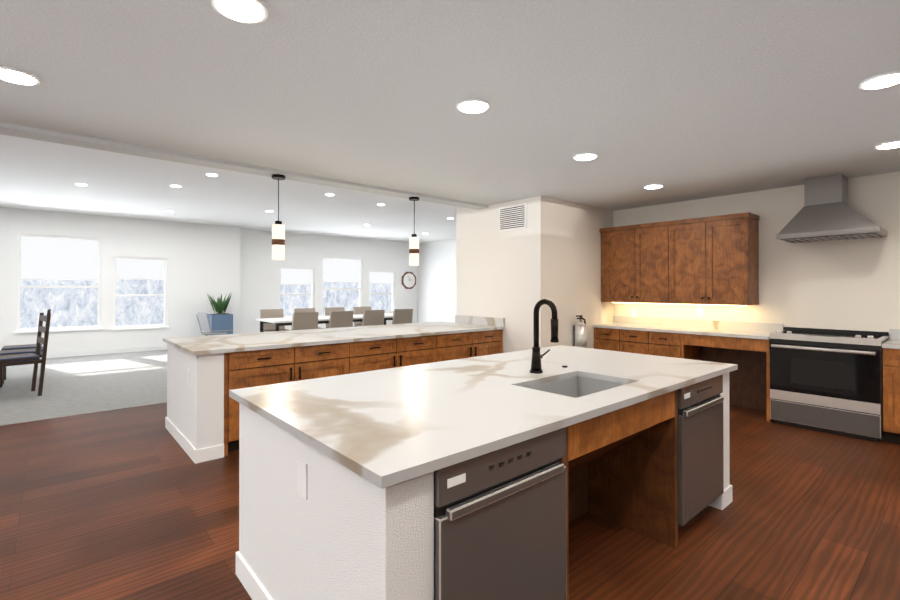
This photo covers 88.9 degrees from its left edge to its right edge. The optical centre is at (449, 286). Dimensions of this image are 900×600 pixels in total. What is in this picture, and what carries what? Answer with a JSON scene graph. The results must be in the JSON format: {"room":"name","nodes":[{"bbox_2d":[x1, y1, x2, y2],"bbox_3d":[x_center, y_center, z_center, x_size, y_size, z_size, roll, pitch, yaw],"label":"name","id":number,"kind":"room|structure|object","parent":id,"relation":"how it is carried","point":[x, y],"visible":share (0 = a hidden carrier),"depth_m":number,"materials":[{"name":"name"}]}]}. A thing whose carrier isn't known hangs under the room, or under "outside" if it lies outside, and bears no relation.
{"room":"kitchen","nodes":[
{"label":"kitchen","id":0,"kind":"room"},
{"bbox_2d":[0,350,166,425],"bbox_3d":[-4.900,1.377,7.713,15.300,0.064,5.800,0,0,-41],"label":"floor carpet","id":1,"kind":"object","parent":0,"point":[79,385],"visible":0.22,"depth_m":6.15,"materials":[{"name":"grey carpet"}]},
{"bbox_2d":[0,311,50,386],"bbox_3d":[-5.670,0.837,6.117,0.520,1.000,0.440,0,0,-41],"label":"wood chair","id":2,"kind":"object","parent":1,"relation":"on","point":[15,351],"visible":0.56,"depth_m":6.09,"materials":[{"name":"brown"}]},
{"bbox_2d":[0,313,50,395],"bbox_3d":[-5.285,0.835,5.627,0.440,1.000,0.520,0,0,39],"label":"wood chair","id":3,"kind":"object","parent":1,"relation":"on","point":[20,359],"visible":1,"depth_m":5.64,"materials":[{"name":"brown wood"}]},
{"bbox_2d":[1,309,50,383],"bbox_3d":[-6.097,0.839,6.608,0.520,1.000,0.440,0,0,-41],"label":"wood chair","id":4,"kind":"object","parent":1,"relation":"on","point":[13,347],"visible":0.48,"depth_m":6.52,"materials":[{"name":"brown wood"}]},
{"bbox_2d":[196,314,226,335],"bbox_3d":[-4.699,0.942,9.024,0.520,0.822,0.440,0,0,-31],"label":"shell chair","id":5,"kind":"object","parent":1,"relation":"on","point":[212,332],"visible":0.69,"depth_m":8.90,"materials":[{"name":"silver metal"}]},
{"bbox_2d":[198,312,231,334],"bbox_3d":[-4.900,0.944,9.560,0.440,0.822,0.520,0,0,39],"label":"shell chair","id":6,"kind":"object","parent":1,"relation":"on","point":[204,322],"visible":0.65,"depth_m":9.40,"materials":[{"name":"grey plastic"}]},
{"bbox_2d":[207,292,232,334],"bbox_3d":[-5.159,0.739,10.266,0.572,1.234,0.489,0,0,-41],"label":"potted plant","id":7,"kind":"object","parent":1,"relation":"on","point":[220,320],"visible":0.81,"depth_m":10.14,"materials":[{"name":"green plant"}]},
{"bbox_2d":[260,309,289,331],"bbox_3d":[-3.410,0.901,9.004,0.480,0.900,0.550,0,0,-41],"label":"dining chair","id":8,"kind":"object","parent":1,"relation":"on","point":[270,313],"visible":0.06,"depth_m":9.12,"materials":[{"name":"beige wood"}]},
{"bbox_2d":[291,312,318,329],"bbox_3d":[-2.662,0.897,8.143,0.480,0.900,0.550,0,0,-41],"label":"dining chair","id":9,"kind":"object","parent":1,"relation":"on","point":[304,320],"visible":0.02,"depth_m":7.94,"materials":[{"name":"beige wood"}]},
{"bbox_2d":[294,308,322,328],"bbox_3d":[-2.891,0.903,9.454,0.480,0.900,0.550,0,0,-41],"label":"dining chair","id":10,"kind":"object","parent":1,"relation":"on","point":[298,310],"depth_m":9.59,"materials":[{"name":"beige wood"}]},
{"bbox_2d":[256,313,392,331],"bbox_3d":[-2.258,0.979,9.249,2.900,0.746,0.950,0,0,-41],"label":"dining table","id":11,"kind":"object","parent":1,"relation":"on","point":[285,321],"visible":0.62,"depth_m":8.62,"materials":[{"name":"white"}]},
{"bbox_2d":[325,307,354,327],"bbox_3d":[-2.373,0.905,9.905,0.480,0.900,0.550,0,0,-41],"label":"dining chair","id":12,"kind":"object","parent":1,"relation":"on","point":[327,311],"visible":0.1,"depth_m":9.99,"materials":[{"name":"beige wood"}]},
{"bbox_2d":[329,311,352,327],"bbox_3d":[-2.143,0.899,8.594,0.480,0.900,0.550,0,0,-41],"label":"dining chair","id":13,"kind":"object","parent":1,"relation":"on","point":[337,319],"visible":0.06,"depth_m":8.39,"materials":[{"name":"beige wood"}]},
{"bbox_2d":[353,306,370,326],"bbox_3d":[-1.855,0.907,10.355,0.480,0.900,0.550,0,0,-41],"label":"dining chair","id":14,"kind":"object","parent":1,"relation":"on","point":[358,310],"visible":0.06,"depth_m":10.43,"materials":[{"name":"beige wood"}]},
{"bbox_2d":[362,310,384,325],"bbox_3d":[-1.625,0.901,9.044,0.480,0.900,0.550,0,0,-41],"label":"dining chair","id":15,"kind":"object","parent":1,"relation":"on","point":[372,317],"visible":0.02,"depth_m":8.84,"materials":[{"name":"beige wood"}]},
{"bbox_2d":[392,309,412,323],"bbox_3d":[-1.107,0.903,9.495,0.480,0.900,0.550,0,0,-41],"label":"dining chair","id":16,"kind":"object","parent":1,"relation":"on","point":[402,316],"visible":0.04,"depth_m":9.29,"materials":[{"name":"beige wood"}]},
{"bbox_2d":[0,207,416,352],"bbox_3d":[-6.655,-0.032,9.738,15.300,2.780,0.450,0,0,-41],"label":"wall","id":17,"kind":"structure","parent":0,"point":[199,257],"depth_m":10.19,"materials":[{"name":"white paint"}]},
{"bbox_2d":[13,234,103,333],"bbox_3d":[-7.463,-0.056,8.800,1.310,1.820,0.165,0,0,-41],"label":"window","id":18,"kind":"structure","parent":17,"relation":"in","point":[54,329],"depth_m":8.74,"materials":[{"name":"white"}]},
{"bbox_2d":[20,236,97,280],"bbox_3d":[-7.444,-0.522,8.781,1.132,0.798,0.014,0,0,-41],"label":"roller blind","id":19,"kind":"object","parent":18,"relation":"attached to","point":[56,259],"visible":1,"depth_m":8.76,"materials":[{"name":"white fabric"}]},
{"bbox_2d":[40,345,166,358],"bbox_3d":[-8.626,1.292,7.709,9.370,0.106,0.011,0,0,-41],"label":"baseboard","id":20,"kind":"structure","parent":17,"relation":"attached to","point":[101,351],"depth_m":9.18,"materials":[{"name":"white"}]},
{"bbox_2d":[110,257,169,330],"bbox_3d":[-6.497,0.138,9.639,1.030,1.500,0.165,0,0,-41],"label":"window","id":21,"kind":"structure","parent":17,"relation":"in","point":[133,327],"depth_m":9.58,"materials":[{"name":"white wood"}]},
{"bbox_2d":[116,259,164,279],"bbox_3d":[-6.478,-0.359,9.620,0.852,0.416,0.014,0,0,-41],"label":"roller blind","id":22,"kind":"object","parent":21,"relation":"attached to","point":[140,269],"visible":0.96,"depth_m":9.61,"materials":[{"name":"white fabric"}]},
{"bbox_2d":[279,267,313,317],"bbox_3d":[-4.064,0.165,12.152,1.040,1.350,0.165,0,0,-41],"label":"window","id":23,"kind":"structure","parent":17,"relation":"in","point":[311,294],"depth_m":12.24,"materials":[{"name":"white"}]},
{"bbox_2d":[281,269,312,284],"bbox_3d":[-4.045,-0.254,12.133,0.862,0.424,0.014,0,0,-41],"label":"roller blind","id":24,"kind":"object","parent":23,"relation":"attached to","point":[296,276],"visible":1,"depth_m":12.12,"materials":[{"name":"white fabric"}]},
{"bbox_2d":[321,257,361,315],"bbox_3d":[-3.071,0.013,13.016,1.350,1.680,0.165,0,0,-41],"label":"window","id":25,"kind":"structure","parent":17,"relation":"in","point":[360,294],"depth_m":12.99,"materials":[{"name":"white"}]},
{"bbox_2d":[323,258,360,282],"bbox_3d":[-3.052,-0.448,12.996,1.172,0.668,0.014,0,0,-41],"label":"roller blind","id":26,"kind":"object","parent":25,"relation":"attached to","point":[341,270],"visible":0.96,"depth_m":12.98,"materials":[{"name":"white fabric"}]},
{"bbox_2d":[369,270,394,313],"bbox_3d":[-2.079,0.173,13.878,1.020,1.310,0.165,0,0,-41],"label":"window","id":27,"kind":"structure","parent":17,"relation":"in","point":[393,298],"depth_m":14.15,"materials":[{"name":"white wood"}]},
{"bbox_2d":[370,272,392,283],"bbox_3d":[-2.060,-0.258,13.858,0.842,0.359,0.014,0,0,-41],"label":"roller blind","id":28,"kind":"object","parent":27,"relation":"attached to","point":[381,277],"visible":0.93,"depth_m":13.85,"materials":[{"name":"white fabric"}]},
{"bbox_2d":[402,272,415,288],"bbox_3d":[-1.292,-0.200,14.468,0.536,0.536,0.043,0,0,-41],"label":"clock","id":29,"kind":"object","parent":17,"relation":"attached to","point":[408,280],"visible":1,"depth_m":14.44,"materials":[{"name":"brown wood"}]},
{"bbox_2d":[0,134,455,242],"bbox_3d":[-4.303,-1.475,7.039,15.300,0.080,7.620,0,0,-41],"label":"ceiling","id":30,"kind":"structure","parent":0,"point":[41,175],"depth_m":7.37,"materials":[{"name":"white paint"}]},
{"bbox_2d":[0,122,487,209],"bbox_3d":[-3.541,-1.284,2.519,10.520,0.505,0.200,0,0,-41],"label":"header beam","id":31,"kind":"structure","parent":0,"point":[8,129],"depth_m":3.76,"materials":[{"name":"white paint"}]},
{"bbox_2d":[272,174,284,259],"bbox_3d":[-1.579,-0.635,4.222,0.120,0.774,0.120,0,0,-41],"label":"pendant light","id":32,"kind":"object","parent":31,"relation":"hanging from","point":[278,240],"visible":1,"depth_m":4.18,"materials":[{"name":"white glass"}]},
{"bbox_2d":[409,197,418,265],"bbox_3d":[-0.409,-0.630,5.239,0.120,0.774,0.120,0,0,-41],"label":"pendant light","id":33,"kind":"object","parent":31,"relation":"hanging from","point":[414,250],"visible":1,"depth_m":5.20,"materials":[{"name":"white glass"}]},
{"bbox_2d":[417,238,455,322],"bbox_3d":[1.276,-0.021,12.161,0.150,2.780,7.200,0,0,-41],"label":"wall","id":34,"kind":"structure","parent":0,"point":[436,284],"depth_m":13.98,"materials":[{"name":"white paint"}]},
{"bbox_2d":[0,403,899,599],"bbox_3d":[0.382,1.350,1.637,15.300,0.060,10.300,0,0,-41],"label":"floor","id":35,"kind":"structure","parent":0,"point":[135,503],"depth_m":2.53,"materials":[{"name":"brown wood"}]},
{"bbox_2d":[183,351,202,438],"bbox_3d":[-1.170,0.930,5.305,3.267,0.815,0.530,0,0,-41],"label":"base cabinet","id":36,"kind":"object","parent":35,"relation":"on","point":[192,364],"depth_m":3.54,"materials":[{"name":"paint"}]},
{"bbox_2d":[203,343,358,457],"bbox_3d":[-1.541,0.925,4.208,1.158,0.815,0.640,0,0,-41],"label":"base cabinet","id":37,"kind":"object","parent":35,"relation":"on","point":[206,374],"depth_m":3.72,"materials":[{"name":"wood"}]},
{"bbox_2d":[163,323,502,354],"bbox_3d":[-1.023,0.506,5.012,3.432,0.030,1.230,0,0,-41],"label":"countertop","id":38,"kind":"structure","parent":37,"relation":"on","point":[259,341],"depth_m":4.50,"materials":[{"name":"white stone"}]},
{"bbox_2d":[359,335,442,371],"bbox_3d":[-0.753,0.928,4.893,1.187,0.815,0.640,0,0,-41],"label":"base cabinet","id":39,"kind":"object","parent":35,"relation":"on","point":[376,354],"depth_m":4.67,"materials":[{"name":"wood"}]},
{"bbox_2d":[443,331,502,360],"bbox_3d":[0.022,0.931,5.567,1.123,0.815,0.640,0,0,-41],"label":"base cabinet","id":40,"kind":"object","parent":35,"relation":"on","point":[469,344],"depth_m":5.35,"materials":[{"name":"wood"}]},
{"bbox_2d":[236,373,732,599],"bbox_3d":[0.378,0.916,2.475,2.534,0.814,1.249,0,0,-41],"label":"kitchen island","id":41,"kind":"object","parent":35,"relation":"on","point":[336,487],"depth_m":1.76,"materials":[{"name":"paint"}]},
{"bbox_2d":[229,365,608,488],"bbox_3d":[-0.190,0.492,1.983,1.075,0.030,1.295,0,0,-41],"label":"island countertop","id":42,"kind":"structure","parent":41,"relation":"on","point":[388,427],"depth_m":1.71,"materials":[{"name":"white stone"}]},
{"bbox_2d":[434,427,565,599],"bbox_3d":[0.006,0.914,1.700,0.602,0.812,0.612,0,0,-41],"label":"dishwasher","id":43,"kind":"object","parent":41,"relation":"in","point":[499,524],"visible":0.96,"depth_m":1.46,"materials":[{"name":"silver metal"}]},
{"bbox_2d":[425,357,576,384],"bbox_3d":[0.259,0.495,2.721,0.570,0.030,0.770,0,0,-41],"label":"island countertop","id":44,"kind":"structure","parent":41,"relation":"on","point":[495,368],"depth_m":2.66,"materials":[{"name":"white stone"}]},
{"bbox_2d":[530,299,558,373],"bbox_3d":[0.550,0.272,2.551,0.158,0.412,0.182,0,0,-41],"label":"faucet","id":45,"kind":"object","parent":44,"relation":"on","point":[536,366],"visible":1,"depth_m":2.54,"materials":[{"name":"black metal"}]},
{"bbox_2d":[525,373,640,400],"bbox_3d":[0.633,0.607,2.290,0.594,0.222,0.394,0,0,-41],"label":"sink","id":46,"kind":"object","parent":44,"relation":"in","point":[577,384],"depth_m":2.50,"materials":[{"name":"silver metal"}]},
{"bbox_2d":[485,345,736,392],"bbox_3d":[0.999,0.497,3.016,0.935,0.030,1.295,0,0,-41],"label":"island countertop","id":47,"kind":"structure","parent":41,"relation":"on","point":[672,373],"depth_m":2.80,"materials":[{"name":"white stone"}]},
{"bbox_2d":[678,374,723,530],"bbox_3d":[1.208,0.919,2.744,0.574,0.812,0.612,0,0,-41],"label":"dishwasher","id":48,"kind":"object","parent":41,"relation":"in","point":[700,454],"visible":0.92,"depth_m":2.48,"materials":[{"name":"silver metal"}]},
{"bbox_2d":[594,328,704,360],"bbox_3d":[2.426,0.932,5.711,0.507,0.814,1.124,0,0,-41],"label":"base cabinet","id":49,"kind":"object","parent":35,"relation":"on","point":[667,344],"depth_m":5.41,"materials":[{"name":"wood"}]},
{"bbox_2d":[593,324,772,339],"bbox_3d":[2.685,0.508,5.400,0.527,0.030,1.937,0,0,-41],"label":"countertop","id":50,"kind":"structure","parent":49,"relation":"on","point":[632,327],"depth_m":5.19,"materials":[{"name":"white stone"}]},
{"bbox_2d":[769,327,888,441],"bbox_3d":[3.561,0.876,4.337,0.596,0.913,0.800,0,0,-41],"label":"range","id":51,"kind":"object","parent":35,"relation":"on","point":[827,380],"visible":1,"depth_m":4.16,"materials":[{"name":"silver metal"}]},
{"bbox_2d":[883,349,899,443],"bbox_3d":[4.024,0.923,3.873,0.507,0.814,0.495,0,0,-41],"label":"base cabinet","id":52,"kind":"object","parent":35,"relation":"on","point":[891,387],"depth_m":3.86,"materials":[{"name":"wood"}]},
{"bbox_2d":[882,341,899,348],"bbox_3d":[4.278,0.500,3.567,0.527,0.030,1.294,0,0,-41],"label":"countertop","id":53,"kind":"structure","parent":52,"relation":"on","point":[888,344],"depth_m":3.87,"materials":[{"name":"white stone"}]},
{"bbox_2d":[0,0,899,210],"bbox_3d":[-0.099,-1.113,-0.107,12.270,0.080,8.280,0,0,-41],"label":"ceiling","id":54,"kind":"structure","parent":0,"point":[683,100],"depth_m":2.47,"materials":[{"name":"white paint"}]},
{"bbox_2d":[0,65,39,85],"bbox_3d":[-2.147,-1.054,2.289,0.148,0.015,0.225,0,0,-41],"label":"recessed light","id":55,"kind":"object","parent":54,"relation":"in","point":[9,74],"depth_m":2.29,"materials":[{"name":"white plastic"}]},
{"bbox_2d":[211,0,267,23],"bbox_3d":[-0.790,-1.056,1.730,0.192,0.015,0.199,0,0,-41],"label":"recessed light","id":56,"kind":"object","parent":54,"relation":"in","point":[249,11],"depth_m":1.74,"materials":[{"name":"white plastic"}]},
{"bbox_2d":[456,98,489,113],"bbox_3d":[0.135,-1.052,2.657,0.207,0.015,0.210,0,0,-41],"label":"recessed light","id":57,"kind":"object","parent":54,"relation":"in","point":[471,106],"depth_m":2.66,"materials":[{"name":"white plastic"}]},
{"bbox_2d":[573,152,597,160],"bbox_3d":[1.082,-1.047,3.666,0.218,0.015,0.208,0,0,-41],"label":"recessed light","id":58,"kind":"object","parent":54,"relation":"in","point":[587,155],"depth_m":3.66,"materials":[{"name":"white plastic"}]},
{"bbox_2d":[859,71,899,89],"bbox_3d":[2.194,-1.053,2.344,0.223,0.015,0.160,0,0,-41],"label":"recessed light","id":59,"kind":"object","parent":54,"relation":"in","point":[888,79],"depth_m":2.34,"materials":[{"name":"white plastic"}]},
{"bbox_2d":[874,140,899,148],"bbox_3d":[3.223,-1.048,3.380,0.237,0.015,0.141,0,0,-41],"label":"recessed light","id":60,"kind":"object","parent":54,"relation":"in","point":[896,143],"depth_m":3.38,"materials":[{"name":"white plastic"}]},
{"bbox_2d":[456,195,613,352],"bbox_3d":[2.368,-0.043,7.377,4.780,2.780,1.454,0,0,-41],"label":"wall","id":61,"kind":"structure","parent":0,"point":[552,251],"depth_m":5.68,"materials":[{"name":"white paint"}]},
{"bbox_2d":[455,315,502,326],"bbox_3d":[0.372,0.443,6.006,0.022,0.105,0.900,0,0,-41],"label":"backsplash","id":62,"kind":"structure","parent":61,"relation":"attached to","point":[487,321],"depth_m":5.95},
{"bbox_2d":[499,203,526,231],"bbox_3d":[0.757,-0.842,5.578,0.015,0.300,0.440,0,0,-41],"label":"air vent","id":63,"kind":"object","parent":61,"relation":"in","point":[512,217],"visible":1,"depth_m":5.56,"materials":[{"name":"white metal"}]},
{"bbox_2d":[573,315,586,347],"bbox_3d":[1.603,0.594,5.633,0.191,0.490,0.163,0,0,-41],"label":"fire extinguisher","id":64,"kind":"object","parent":61,"relation":"attached to","point":[580,333],"visible":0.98,"depth_m":5.57,"materials":[{"name":"silver metal"}]},
{"bbox_2d":[613,171,899,331],"bbox_3d":[4.747,0.136,3.550,0.150,2.385,7.450,0,0,-41],"label":"wall","id":65,"kind":"structure","parent":0,"point":[851,284],"depth_m":4.68,"materials":[{"name":"beige paint"}]},
{"bbox_2d":[599,222,662,303],"bbox_3d":[2.431,-0.285,5.831,0.349,0.970,0.956,0,0,-41],"label":"upper cabinet","id":66,"kind":"object","parent":65,"relation":"attached to","point":[631,255],"depth_m":5.74,"materials":[{"name":"brown wood"}]},
{"bbox_2d":[631,309,636,316],"bbox_3d":[2.440,0.351,6.082,0.006,0.114,0.070,0,0,-41],"label":"outlet","id":67,"kind":"object","parent":65,"relation":"attached to","point":[633,311],"depth_m":6.07,"materials":[{"name":"white plastic"}]},
{"bbox_2d":[613,316,783,331],"bbox_3d":[2.877,0.444,5.566,0.020,0.100,1.937,0,0,-41],"label":"backsplash","id":68,"kind":"structure","parent":65,"relation":"attached to","point":[737,326],"depth_m":5.43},
{"bbox_2d":[697,306,702,315],"bbox_3d":[2.978,0.292,5.463,0.006,0.114,0.070,0,0,-41],"label":"outlet","id":69,"kind":"object","parent":65,"relation":"attached to","point":[699,312],"depth_m":5.47,"materials":[{"name":"white plastic"}]},
{"bbox_2d":[663,212,758,305],"bbox_3d":[2.952,-0.288,5.232,0.349,0.970,0.883,0,0,-41],"label":"upper cabinet","id":70,"kind":"object","parent":65,"relation":"attached to","point":[712,260],"depth_m":5.05,"materials":[{"name":"brown wood"}]},
{"bbox_2d":[776,174,886,242],"bbox_3d":[3.622,-0.751,4.373,0.467,0.596,0.750,0,0,-41],"label":"range hood","id":71,"kind":"object","parent":65,"relation":"attached to","point":[826,212],"visible":0.96,"depth_m":4.31,"materials":[{"name":"silver metal"}]},
{"bbox_2d":[890,329,899,340],"bbox_3d":[4.470,0.435,3.734,0.020,0.100,1.294,0,0,-41],"label":"backsplash","id":72,"kind":"structure","parent":65,"relation":"attached to","point":[894,333],"depth_m":4.19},
{"label":"outside","id":73,"kind":"structure","parent":0,"visible":0},
{"bbox_2d":[20,270,391,328],"bbox_3d":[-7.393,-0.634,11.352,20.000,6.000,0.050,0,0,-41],"label":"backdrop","id":74,"kind":"structure","parent":73,"point":[70,307],"depth_m":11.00,"materials":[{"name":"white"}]}
]}

